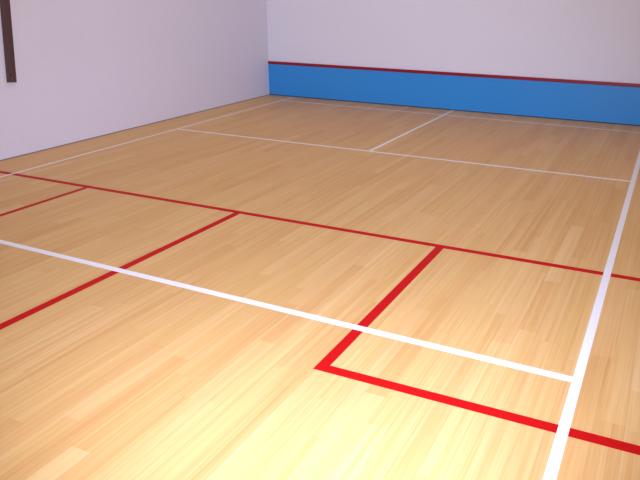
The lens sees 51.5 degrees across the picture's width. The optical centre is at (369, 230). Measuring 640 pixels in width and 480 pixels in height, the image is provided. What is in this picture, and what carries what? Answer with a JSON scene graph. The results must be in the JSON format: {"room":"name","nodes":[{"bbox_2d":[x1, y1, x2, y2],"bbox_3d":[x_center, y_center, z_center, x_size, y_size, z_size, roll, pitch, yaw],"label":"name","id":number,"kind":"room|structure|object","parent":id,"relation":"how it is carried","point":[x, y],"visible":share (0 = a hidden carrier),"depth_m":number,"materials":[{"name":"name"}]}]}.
{"room":"sports hall","nodes":[
{"label":"sports hall","id":0,"kind":"room"},
{"bbox_2d":[0,0,269,159],"bbox_3d":[-3.747,-3.457,6.076,0.350,5.600,9.780,9,21,22],"label":"wall","id":1,"kind":"structure","parent":0,"point":[86,69],"depth_m":7.99,"materials":[{"name":"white paint"}]},
{"bbox_2d":[0,0,16,82],"bbox_3d":[-3.576,-2.147,6.498,0.027,1.353,0.224,9,22,23],"label":"batten","id":2,"kind":"object","parent":1,"relation":"attached to","point":[5,9],"visible":1,"depth_m":6.56,"materials":[{"name":"brown wood"}]},
{"bbox_2d":[0,95,266,160],"bbox_3d":[-3.624,-0.799,6.951,0.004,0.009,9.738,9,21,22],"label":"baseboard","id":3,"kind":"structure","parent":1,"relation":"attached to","point":[264,95],"depth_m":8.11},
{"bbox_2d":[0,95,639,479],"bbox_3d":[-0.795,-0.271,5.782,6.400,0.120,9.772,9,22,23],"label":"floor","id":4,"kind":"structure","parent":0,"point":[124,376],"depth_m":3.78,"materials":[{"name":"brown wood"}]},
{"bbox_2d":[0,187,86,216],"bbox_3d":[-2.857,-0.112,5.090,0.050,0.001,1.740,9,22,22],"label":"court line","id":5,"kind":"object","parent":4,"relation":"on","point":[83,188],"visible":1,"depth_m":5.42,"materials":[{"name":"paint"}]},
{"bbox_2d":[0,213,238,329],"bbox_3d":[-1.933,0.512,3.397,0.064,0.001,4.258,9,22,23],"label":"court line","id":6,"kind":"object","parent":4,"relation":"on","point":[13,320],"visible":1,"depth_m":4.03,"materials":[{"name":"paint"}]},
{"bbox_2d":[0,97,292,177],"bbox_3d":[-2.953,-0.868,7.175,0.026,0.001,8.741,9,21,21],"label":"court line","id":7,"kind":"object","parent":4,"relation":"on","point":[291,97],"visible":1,"depth_m":7.57,"materials":[{"name":"paint"}]},
{"bbox_2d":[0,240,572,381],"bbox_3d":[-1.481,0.263,4.100,5.343,0.001,0.050,10,22,24],"label":"court line","id":8,"kind":"object","parent":4,"relation":"on","point":[207,291],"visible":1,"depth_m":3.56,"materials":[{"name":"paint"}]},
{"bbox_2d":[0,171,639,281],"bbox_3d":[-0.992,-0.138,5.229,6.288,0.001,0.056,9,22,23],"label":"court line","id":9,"kind":"object","parent":4,"relation":"on","point":[3,172],"visible":1,"depth_m":4.86,"materials":[{"name":"paint"}]},
{"bbox_2d":[282,100,440,114],"bbox_3d":[-0.170,-1.879,10.075,2.707,0.001,0.026,10,22,23],"label":"court line","id":10,"kind":"object","parent":4,"relation":"on","point":[282,100],"visible":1,"depth_m":10.05,"materials":[{"name":"paint"}]},
{"bbox_2d":[178,129,629,181],"bbox_3d":[0.028,-0.872,7.297,5.376,0.001,0.036,9,22,23],"label":"court line","id":11,"kind":"object","parent":4,"relation":"on","point":[178,129],"visible":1,"depth_m":7.06,"materials":[{"name":"paint"}]},
{"bbox_2d":[369,110,453,150],"bbox_3d":[0.631,-1.343,8.620,0.036,0.001,3.020,9,22,23],"label":"court line","id":12,"kind":"object","parent":4,"relation":"on","point":[452,110],"visible":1,"depth_m":8.37,"materials":[{"name":"paint"}]},
{"bbox_2d":[313,247,639,454],"bbox_3d":[0.796,0.497,3.539,1.537,0.001,1.744,9,22,23],"label":"court line","id":13,"kind":"object","parent":4,"relation":"on","point":[324,364],"visible":1,"depth_m":2.95,"materials":[{"name":"paint"}]},
{"bbox_2d":[448,115,639,132],"bbox_3d":[2.314,-1.456,8.996,2.703,0.001,0.026,10,22,23],"label":"court line","id":14,"kind":"object","parent":4,"relation":"on","point":[448,115],"visible":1,"depth_m":8.94,"materials":[{"name":"paint"}]},
{"bbox_2d":[543,151,639,479],"bbox_3d":[1.800,0.054,4.799,0.045,0.001,9.438,9,22,22],"label":"court line","id":15,"kind":"object","parent":4,"relation":"on","point":[552,468],"visible":1,"depth_m":3.22,"materials":[{"name":"paint"}]},
{"bbox_2d":[266,0,639,83],"bbox_3d":[1.296,-4.471,9.065,6.700,5.600,0.150,9,22,23],"label":"wall","id":16,"kind":"structure","parent":0,"point":[588,40],"depth_m":9.51,"materials":[{"name":"white paint"}]},
{"bbox_2d":[268,61,639,125],"bbox_3d":[1.227,-2.072,9.846,6.398,0.556,0.026,9,22,23],"label":"tin","id":17,"kind":"object","parent":16,"relation":"attached to","point":[551,98],"visible":1,"depth_m":9.76,"materials":[{"name":"blue paint"}]}
]}

